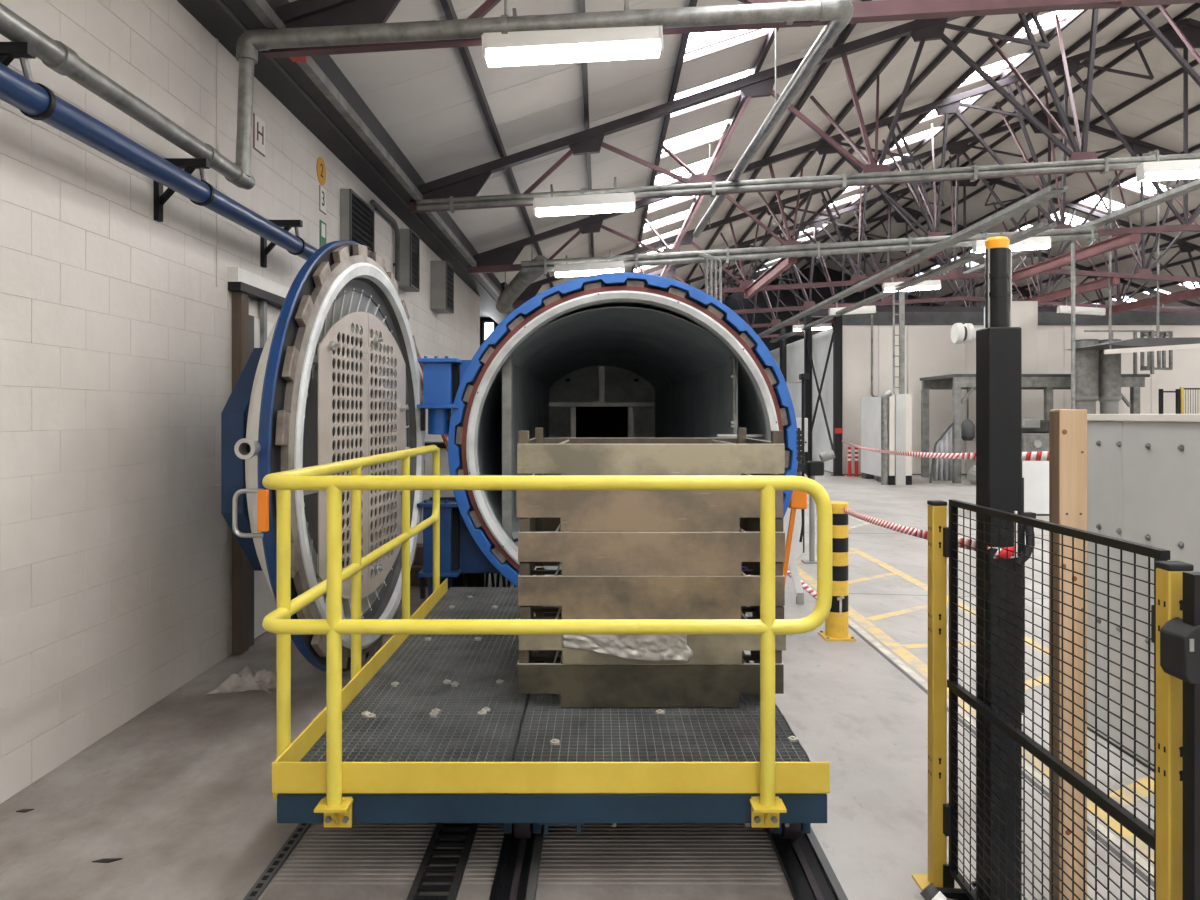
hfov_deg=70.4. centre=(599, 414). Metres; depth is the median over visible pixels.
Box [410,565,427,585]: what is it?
timber beam
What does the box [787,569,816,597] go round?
barrier tape
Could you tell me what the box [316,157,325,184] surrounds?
wall sign
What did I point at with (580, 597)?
metal tray
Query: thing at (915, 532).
barrier tape
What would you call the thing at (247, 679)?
crumpled cloth
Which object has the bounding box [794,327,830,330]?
diffuser
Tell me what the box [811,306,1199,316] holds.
roof beam
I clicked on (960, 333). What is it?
motor
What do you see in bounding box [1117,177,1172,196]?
window
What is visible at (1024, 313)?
box
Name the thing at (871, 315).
conduit
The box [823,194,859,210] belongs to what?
window
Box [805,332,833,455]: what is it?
cross bracing
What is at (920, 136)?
window
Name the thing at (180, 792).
floor
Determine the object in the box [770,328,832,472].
wall
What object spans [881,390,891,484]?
duct
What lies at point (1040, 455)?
barrier tape
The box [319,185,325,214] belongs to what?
wall sign
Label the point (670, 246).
window
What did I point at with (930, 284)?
ceiling lamp
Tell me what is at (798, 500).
door handle
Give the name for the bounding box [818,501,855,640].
bollard
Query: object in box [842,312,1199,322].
beam
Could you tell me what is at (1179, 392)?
fence
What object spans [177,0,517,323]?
trim
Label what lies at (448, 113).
ceiling
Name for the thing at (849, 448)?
delineator post
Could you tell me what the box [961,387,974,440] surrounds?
filter
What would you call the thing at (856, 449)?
delineator post
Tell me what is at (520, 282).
duct
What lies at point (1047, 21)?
window
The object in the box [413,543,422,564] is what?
timber beam
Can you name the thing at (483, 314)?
ceiling
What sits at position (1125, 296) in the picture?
window
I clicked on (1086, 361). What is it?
silo
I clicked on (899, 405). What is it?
cabinet
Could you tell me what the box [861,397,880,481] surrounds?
unit
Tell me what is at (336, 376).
door
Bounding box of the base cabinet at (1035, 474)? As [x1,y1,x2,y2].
[1022,461,1048,515]
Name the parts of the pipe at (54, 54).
hanger rod, hanger rod, hanger rod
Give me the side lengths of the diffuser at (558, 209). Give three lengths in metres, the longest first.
1.080 x 0.136 x 0.065 m
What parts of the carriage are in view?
post, post, post, grating panel, post, grating panel, post, grating panel, grating panel, grating panel, handrail, grating panel, grating panel, grating panel, post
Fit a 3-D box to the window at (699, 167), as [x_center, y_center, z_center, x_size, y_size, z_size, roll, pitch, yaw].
[1.327,-3.958,13.877,1.006,0.377,0.858,0,0,0]
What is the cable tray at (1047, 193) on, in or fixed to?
hanging from the roof truss at (815, 223)
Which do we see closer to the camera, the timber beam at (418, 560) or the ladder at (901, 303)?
the timber beam at (418, 560)
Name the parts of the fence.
post, post, yellow post, rail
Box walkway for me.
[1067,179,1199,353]
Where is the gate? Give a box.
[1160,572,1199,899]
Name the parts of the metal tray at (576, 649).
corner post, corner post, plate, plate, corner post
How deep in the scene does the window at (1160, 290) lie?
27.43 m
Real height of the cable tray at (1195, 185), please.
0.230 m
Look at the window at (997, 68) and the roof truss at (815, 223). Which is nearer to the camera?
the window at (997, 68)
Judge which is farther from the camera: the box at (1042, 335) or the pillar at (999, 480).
the box at (1042, 335)
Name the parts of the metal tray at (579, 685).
corner post, corner post, plate, plate, plate, corner post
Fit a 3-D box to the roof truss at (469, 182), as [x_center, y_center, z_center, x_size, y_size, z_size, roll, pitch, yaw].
[9.750,-4.469,10.640,23.932,4.230,1.680,0,0,0]
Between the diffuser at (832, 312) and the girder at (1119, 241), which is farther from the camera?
the diffuser at (832, 312)
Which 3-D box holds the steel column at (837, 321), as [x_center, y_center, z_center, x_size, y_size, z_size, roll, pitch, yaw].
[6.460,-0.700,23.100,0.300,4.700,0.260,0,0,0]
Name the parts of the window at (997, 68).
pane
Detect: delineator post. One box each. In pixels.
[846,447,852,475]
[853,447,859,475]
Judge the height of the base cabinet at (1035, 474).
0.975 m
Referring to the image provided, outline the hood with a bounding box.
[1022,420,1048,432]
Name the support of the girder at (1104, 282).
attached to the roof truss at (1140, 147)
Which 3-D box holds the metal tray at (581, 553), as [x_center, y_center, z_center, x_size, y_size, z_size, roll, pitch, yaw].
[0.228,0.585,4.254,1.180,0.250,1.000,0,0,0]
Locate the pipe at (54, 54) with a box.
[0,0,853,237]
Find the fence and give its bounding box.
[1159,387,1199,413]
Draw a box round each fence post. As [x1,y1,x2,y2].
[912,500,954,890]
[1155,561,1193,899]
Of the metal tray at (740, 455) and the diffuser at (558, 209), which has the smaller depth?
the metal tray at (740, 455)
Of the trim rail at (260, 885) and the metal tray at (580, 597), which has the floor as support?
the trim rail at (260, 885)
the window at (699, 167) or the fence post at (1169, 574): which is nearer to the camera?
the fence post at (1169, 574)
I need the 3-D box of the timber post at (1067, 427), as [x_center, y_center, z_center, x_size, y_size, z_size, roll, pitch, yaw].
[1.531,0.816,2.780,0.092,1.668,0.065,0,0,0]
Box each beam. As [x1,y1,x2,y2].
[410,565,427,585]
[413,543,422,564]
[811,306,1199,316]
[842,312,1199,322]
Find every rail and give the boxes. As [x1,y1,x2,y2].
[243,823,310,899]
[489,825,543,899]
[766,827,847,899]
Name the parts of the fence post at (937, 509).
plate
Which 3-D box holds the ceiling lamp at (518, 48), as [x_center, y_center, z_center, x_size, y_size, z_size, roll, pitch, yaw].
[-0.173,-2.455,5.466,1.147,0.434,0.232,0,0,0]
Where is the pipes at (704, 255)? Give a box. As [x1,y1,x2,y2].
[694,252,721,301]
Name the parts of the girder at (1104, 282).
plate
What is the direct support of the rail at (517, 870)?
on the floor
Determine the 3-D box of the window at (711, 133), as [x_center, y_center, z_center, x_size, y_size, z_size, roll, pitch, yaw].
[1.327,-3.958,12.161,1.006,0.377,0.858,0,0,0]
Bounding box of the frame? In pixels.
[920,330,1153,482]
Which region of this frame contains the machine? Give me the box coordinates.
[1022,419,1048,451]
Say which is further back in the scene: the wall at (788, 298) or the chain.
the wall at (788, 298)
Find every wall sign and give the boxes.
[252,113,264,156]
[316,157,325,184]
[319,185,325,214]
[320,220,325,246]
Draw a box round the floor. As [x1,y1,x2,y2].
[0,471,1153,899]
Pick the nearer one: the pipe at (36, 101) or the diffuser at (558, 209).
the pipe at (36, 101)
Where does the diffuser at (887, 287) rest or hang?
attached to the ceiling lamp at (930, 284)
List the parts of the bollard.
plate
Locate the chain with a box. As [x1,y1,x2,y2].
[406,823,478,899]
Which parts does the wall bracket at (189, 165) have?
wall plate, arm, hanger rod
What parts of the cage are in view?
rail, rail, rail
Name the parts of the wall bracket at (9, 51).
arm, hanger rod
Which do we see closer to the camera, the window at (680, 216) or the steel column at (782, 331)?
the window at (680, 216)
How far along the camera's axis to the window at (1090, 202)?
22.53 m
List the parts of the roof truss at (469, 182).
heel plate, gusset plate, gusset plate, gusset plate, gusset plate, gusset plate, gusset plate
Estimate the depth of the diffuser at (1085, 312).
22.54 m
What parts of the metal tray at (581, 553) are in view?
corner post, plate, corner post, plate, corner post, plate, corner post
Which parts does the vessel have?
edge post, plate, plate, plate, plate, floor plate, panel, rail, panel, roof plate, roof plate, roof plate, roof plate, panel, plate, plate, plate, plate, sensor rail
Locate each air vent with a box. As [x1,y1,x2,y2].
[340,189,374,251]
[397,229,419,291]
[430,261,453,313]
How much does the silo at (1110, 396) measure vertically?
3.416 m
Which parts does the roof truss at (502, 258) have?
heel plate, gusset plate, gusset plate, gusset plate, gusset plate, gusset plate, gusset plate, gusset plate, gusset plate, ridge plate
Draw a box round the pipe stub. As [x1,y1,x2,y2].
[920,883,975,899]
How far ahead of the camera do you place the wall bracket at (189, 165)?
4.83 m
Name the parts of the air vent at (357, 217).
casing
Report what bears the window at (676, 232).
attached to the ceiling at (448, 113)
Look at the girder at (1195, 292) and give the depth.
20.80 m
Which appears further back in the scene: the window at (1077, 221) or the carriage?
the window at (1077, 221)
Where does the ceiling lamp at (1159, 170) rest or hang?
attached to the roof truss at (469, 182)
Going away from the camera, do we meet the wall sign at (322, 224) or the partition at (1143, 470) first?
the partition at (1143, 470)
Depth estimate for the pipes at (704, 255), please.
13.86 m
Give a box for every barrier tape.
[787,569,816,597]
[842,440,1048,460]
[844,508,1018,558]
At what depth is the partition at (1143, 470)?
4.07 m
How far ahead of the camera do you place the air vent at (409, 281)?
10.62 m
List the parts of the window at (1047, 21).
pane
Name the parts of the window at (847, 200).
pane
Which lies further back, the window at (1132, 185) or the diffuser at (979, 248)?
the window at (1132, 185)
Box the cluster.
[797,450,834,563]
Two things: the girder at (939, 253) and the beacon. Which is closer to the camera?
the beacon
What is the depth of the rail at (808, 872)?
3.06 m
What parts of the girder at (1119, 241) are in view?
plate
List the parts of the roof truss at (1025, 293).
gusset plate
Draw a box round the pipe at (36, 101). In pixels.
[0,63,317,260]
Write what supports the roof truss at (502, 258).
attached to the wall
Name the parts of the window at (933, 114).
pane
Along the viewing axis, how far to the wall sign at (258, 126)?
6.31 m
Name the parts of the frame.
leg, leg, leg, rail, rail post, leg, rail post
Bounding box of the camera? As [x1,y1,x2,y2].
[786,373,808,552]
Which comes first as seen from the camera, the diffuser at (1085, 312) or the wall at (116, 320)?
the wall at (116, 320)
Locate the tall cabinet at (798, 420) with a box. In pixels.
[796,418,807,475]
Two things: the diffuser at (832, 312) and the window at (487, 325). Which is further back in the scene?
the window at (487, 325)
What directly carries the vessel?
on the floor
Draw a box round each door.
[221,240,424,672]
[228,267,289,653]
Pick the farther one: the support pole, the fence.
the fence
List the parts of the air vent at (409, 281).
frame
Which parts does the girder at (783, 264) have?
plate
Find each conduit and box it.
[370,199,399,280]
[417,153,1199,212]
[521,226,1098,274]
[871,315,880,396]
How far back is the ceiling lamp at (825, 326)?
26.83 m
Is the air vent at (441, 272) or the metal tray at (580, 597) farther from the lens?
the air vent at (441, 272)
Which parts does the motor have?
arm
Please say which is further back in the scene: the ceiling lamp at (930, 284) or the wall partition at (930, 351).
the wall partition at (930, 351)
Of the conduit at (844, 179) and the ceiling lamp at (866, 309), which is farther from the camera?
the ceiling lamp at (866, 309)
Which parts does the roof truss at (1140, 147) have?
heel plate, gusset plate, gusset plate, gusset plate, gusset plate, gusset plate, gusset plate, ridge plate, gusset plate, gusset plate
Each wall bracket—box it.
[0,42,35,80]
[153,158,209,221]
[260,220,302,267]
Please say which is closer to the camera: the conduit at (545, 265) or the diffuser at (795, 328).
the conduit at (545, 265)
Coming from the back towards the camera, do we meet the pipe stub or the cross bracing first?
the cross bracing
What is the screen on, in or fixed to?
on the floor
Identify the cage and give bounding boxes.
[1140,331,1172,370]
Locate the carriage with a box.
[262,445,831,838]
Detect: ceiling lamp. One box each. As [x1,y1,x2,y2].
[481,0,663,67]
[533,177,635,216]
[554,250,624,277]
[792,320,831,330]
[829,302,875,315]
[882,277,940,291]
[972,231,1051,252]
[1057,299,1105,315]
[1136,149,1199,181]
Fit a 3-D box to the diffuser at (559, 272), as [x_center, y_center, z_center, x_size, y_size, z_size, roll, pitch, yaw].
[-0.170,-2.303,13.800,1.080,0.065,0.136,-3,0,0]
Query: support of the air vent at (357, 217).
in the wall at (116, 320)
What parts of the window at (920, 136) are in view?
pane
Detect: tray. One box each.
[517,428,784,474]
[517,474,782,530]
[517,606,783,706]
[518,518,784,575]
[518,562,784,618]
[519,567,785,663]
[758,185,1067,337]
[770,222,1056,342]
[963,179,1199,273]
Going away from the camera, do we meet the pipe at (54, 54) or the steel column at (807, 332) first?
the pipe at (54, 54)
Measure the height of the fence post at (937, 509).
1.349 m
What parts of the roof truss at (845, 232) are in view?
gusset plate, gusset plate, gusset plate, ridge plate, gusset plate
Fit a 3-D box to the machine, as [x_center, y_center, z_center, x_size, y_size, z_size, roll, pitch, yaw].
[10.467,0.873,20.475,1.061,1.554,1.250,0,0,0]
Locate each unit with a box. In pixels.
[451,537,517,586]
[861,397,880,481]
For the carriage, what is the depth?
2.97 m
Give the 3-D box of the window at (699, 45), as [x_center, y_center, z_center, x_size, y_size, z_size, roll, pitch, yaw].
[1.327,-3.958,8.729,1.006,0.377,0.858,0,0,0]
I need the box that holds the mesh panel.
[943,499,1169,899]
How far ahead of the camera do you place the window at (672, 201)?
15.78 m
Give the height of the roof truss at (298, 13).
4.230 m
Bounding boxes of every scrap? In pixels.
[16,809,33,812]
[92,858,121,862]
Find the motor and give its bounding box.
[951,323,983,343]
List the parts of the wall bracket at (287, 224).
wall plate, arm, hanger rod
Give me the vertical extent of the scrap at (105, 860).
0.004 m
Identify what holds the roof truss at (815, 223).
attached to the wall
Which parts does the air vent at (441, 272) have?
frame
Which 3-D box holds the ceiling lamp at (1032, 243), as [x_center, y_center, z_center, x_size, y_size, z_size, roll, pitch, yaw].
[6.707,-2.869,13.971,1.227,0.440,0.382,0,0,0]
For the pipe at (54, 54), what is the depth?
5.33 m
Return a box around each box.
[984,301,1037,373]
[1038,331,1047,373]
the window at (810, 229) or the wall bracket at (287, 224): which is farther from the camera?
the window at (810, 229)
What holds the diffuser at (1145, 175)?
attached to the ceiling lamp at (1159, 170)
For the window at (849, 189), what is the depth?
20.96 m
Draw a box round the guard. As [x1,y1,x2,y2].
[783,508,803,604]
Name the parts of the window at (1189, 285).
pane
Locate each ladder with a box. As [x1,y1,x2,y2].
[893,292,904,393]
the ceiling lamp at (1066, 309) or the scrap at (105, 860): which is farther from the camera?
the ceiling lamp at (1066, 309)
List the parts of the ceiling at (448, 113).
panel, panel, panel, panel, panel, panel, panel, panel, panel, panel, panel, panel, panel, panel, panel, panel, panel, panel, panel, panel, panel, panel, panel, panel, panel, panel, panel, panel, panel, panel, panel, panel, panel, panel, panel, panel, panel, panel, panel, panel, panel, panel, panel, panel, panel, panel, panel, panel, panel, panel, panel, panel, panel, panel, panel, panel, panel, panel, panel, panel, panel, panel, panel, panel, panel, panel, panel, panel, panel, panel, panel, panel, panel, panel, panel, panel, panel, panel, panel, panel, panel, panel, panel, panel, panel, panel, panel, panel, panel, panel, panel, panel, panel, panel, panel, panel, panel, panel, panel, panel, panel, panel, panel, panel, panel, panel, panel, panel, panel, panel, panel, panel, panel, panel, panel, panel, panel, panel, ceiling panel, panel, panel, panel, panel, panel, ceiling panel, panel, panel, panel, ceiling panel, panel, panel, ceiling panel, panel, ceiling panel, panel, ceiling panel, panel, panel, panel, panel, ceiling panel, ceiling panel, panel, panel, panel, panel, ceiling panel, ceiling panel, panel, ceiling panel, ceiling panel, panel, ceiling panel, panel, panel, ceiling panel, ceiling panel, ceiling panel, panel, panel, ceiling panel, ceiling panel, ceiling panel, panel, ceiling panel, panel, ceiling panel, ceiling panel, panel, ceiling panel, panel, ceiling panel, ceiling panel, ceiling panel, ceiling panel, ceiling panel, panel, ceiling panel, panel, ceiling panel, ceiling panel, panel, ceiling panel, panel, ceiling panel, ceiling panel, ceiling panel, ceiling panel, ceiling panel, panel, panel, ceiling panel, ceiling panel, ceiling panel, ceiling panel, ceiling panel, ceiling panel, ceiling panel, panel, ceiling panel, ceiling panel, ceiling panel, ceiling panel, panel, ceiling panel, ceiling panel, ceiling panel, ceiling panel, ceiling panel, panel, ceiling panel, ceiling panel, ceiling panel, ceiling panel, ceiling panel, ceiling panel, ceiling panel, ceiling panel, ceiling panel, ceiling panel, ceiling panel, ceiling panel, ceiling panel, ceiling panel, ceiling panel, ceiling panel, ceiling panel, ceiling panel, ceiling panel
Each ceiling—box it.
[288,0,1199,305]
[480,282,520,317]
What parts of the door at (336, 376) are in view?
handle, handle plate, liner plate, panel arm, liner plate, liner plate, panel arm, liner plate, liner plate, liner plate, perforated panel, liner plate, liner plate, liner plate, liner plate, liner plate, liner plate, liner plate, liner plate, liner plate, liner plate, liner plate, liner plate, perforated panel, liner plate, liner plate, liner plate, liner plate, liner plate, liner plate, liner plate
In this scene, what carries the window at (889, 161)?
attached to the ceiling at (448, 113)
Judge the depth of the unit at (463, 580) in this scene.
6.88 m
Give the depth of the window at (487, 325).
23.95 m
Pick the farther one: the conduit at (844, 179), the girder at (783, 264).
the girder at (783, 264)
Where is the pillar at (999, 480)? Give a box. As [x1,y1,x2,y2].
[971,236,1035,899]
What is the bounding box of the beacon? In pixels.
[289,56,306,61]
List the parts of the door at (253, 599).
post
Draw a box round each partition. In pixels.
[842,323,1199,474]
[1087,414,1199,771]
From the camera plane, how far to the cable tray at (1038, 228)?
16.37 m
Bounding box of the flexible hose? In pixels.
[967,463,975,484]
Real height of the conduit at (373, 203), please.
0.708 m
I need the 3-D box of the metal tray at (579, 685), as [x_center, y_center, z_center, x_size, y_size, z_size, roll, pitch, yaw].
[0.223,1.170,4.262,1.180,0.250,1.000,0,0,0]
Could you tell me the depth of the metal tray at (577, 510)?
3.76 m
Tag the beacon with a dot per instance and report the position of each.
(304, 58)
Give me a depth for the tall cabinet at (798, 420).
10.60 m
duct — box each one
[496,244,546,313]
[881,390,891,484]
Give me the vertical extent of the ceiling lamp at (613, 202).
0.434 m
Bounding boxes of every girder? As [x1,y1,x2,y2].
[744,257,796,298]
[856,250,940,291]
[1012,233,1139,282]
[1021,277,1119,304]
[1106,287,1199,313]
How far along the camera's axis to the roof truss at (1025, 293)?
31.27 m
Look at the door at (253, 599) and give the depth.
5.94 m
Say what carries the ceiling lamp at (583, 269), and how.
hanging from the roof truss at (502, 258)
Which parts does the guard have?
leg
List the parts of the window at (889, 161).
pane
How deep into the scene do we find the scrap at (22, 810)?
3.54 m
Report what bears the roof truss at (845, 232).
attached to the wall
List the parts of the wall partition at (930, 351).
wall panel, wall panel, wall panel, wall panel, rail, wall panel, wall panel, wall panel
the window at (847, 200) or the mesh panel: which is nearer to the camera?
the mesh panel
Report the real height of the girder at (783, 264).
0.250 m
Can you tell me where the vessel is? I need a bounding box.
[417,272,803,598]
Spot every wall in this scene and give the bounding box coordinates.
[0,0,479,803]
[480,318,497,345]
[717,265,940,350]
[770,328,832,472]
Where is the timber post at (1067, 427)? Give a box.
[1049,409,1086,899]
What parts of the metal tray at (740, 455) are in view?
corner post, corner post, plate, plate, rod, corner post, plate, corner post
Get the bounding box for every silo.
[1075,339,1098,413]
[1098,339,1121,413]
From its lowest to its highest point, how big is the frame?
3.700 m
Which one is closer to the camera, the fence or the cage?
the fence
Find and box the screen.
[929,421,952,482]
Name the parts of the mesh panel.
frame, frame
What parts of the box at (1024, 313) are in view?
panel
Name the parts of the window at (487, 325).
pane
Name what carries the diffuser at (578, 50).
attached to the ceiling lamp at (518, 48)
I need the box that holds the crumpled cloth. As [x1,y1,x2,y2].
[206,665,276,693]
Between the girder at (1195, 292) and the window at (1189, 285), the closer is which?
the girder at (1195, 292)
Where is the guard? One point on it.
(796, 550)
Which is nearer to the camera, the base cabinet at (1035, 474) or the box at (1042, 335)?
the base cabinet at (1035, 474)
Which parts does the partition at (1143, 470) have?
panel, panel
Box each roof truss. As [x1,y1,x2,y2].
[262,0,1199,58]
[409,5,1199,212]
[467,18,1199,273]
[512,111,1199,305]
[649,178,1199,314]
[684,208,1199,327]
[717,236,1059,337]
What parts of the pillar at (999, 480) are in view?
trim rod, trim rod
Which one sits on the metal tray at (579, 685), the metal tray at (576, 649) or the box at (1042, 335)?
the metal tray at (576, 649)
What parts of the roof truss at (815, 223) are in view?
gusset plate, gusset plate, gusset plate, gusset plate, gusset plate, ridge plate, gusset plate, gusset plate, gusset plate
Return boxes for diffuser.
[487,39,658,66]
[536,203,632,216]
[556,269,622,277]
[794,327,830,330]
[830,310,874,315]
[885,285,939,291]
[975,244,1048,252]
[1060,310,1103,315]
[1140,170,1199,181]
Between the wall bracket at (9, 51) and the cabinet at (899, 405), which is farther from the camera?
the cabinet at (899, 405)
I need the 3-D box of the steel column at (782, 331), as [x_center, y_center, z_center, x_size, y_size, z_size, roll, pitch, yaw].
[6.460,-0.700,30.000,0.300,4.700,0.260,0,0,0]
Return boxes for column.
[780,328,785,381]
[804,316,811,464]
[831,302,844,475]
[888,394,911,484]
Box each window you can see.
[634,265,659,272]
[640,229,679,246]
[643,209,689,232]
[646,244,673,253]
[647,196,695,213]
[654,157,711,185]
[660,119,729,158]
[670,68,752,118]
[683,28,770,62]
[794,224,823,237]
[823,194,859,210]
[842,186,864,193]
[883,153,907,163]
[890,126,939,150]
[918,97,973,123]
[957,52,1026,88]
[1006,10,1075,43]
[1045,212,1088,226]
[1078,195,1127,212]
[1112,296,1136,302]
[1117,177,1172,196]
[1141,289,1169,294]
[1177,282,1198,288]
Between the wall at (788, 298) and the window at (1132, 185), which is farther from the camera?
the wall at (788, 298)
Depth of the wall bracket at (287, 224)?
6.36 m
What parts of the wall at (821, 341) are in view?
wall panel, wall panel, wall panel, wall panel, wall panel, wall panel, wall panel, wall panel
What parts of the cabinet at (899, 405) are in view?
panel, panel, panel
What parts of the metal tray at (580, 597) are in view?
corner post, plate, corner post, plate, rod, corner post, plate, corner post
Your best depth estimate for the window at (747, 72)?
10.30 m
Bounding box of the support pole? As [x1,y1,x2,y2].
[1071,243,1074,408]
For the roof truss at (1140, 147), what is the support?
attached to the wall
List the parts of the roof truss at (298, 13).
heel plate, gusset plate, gusset plate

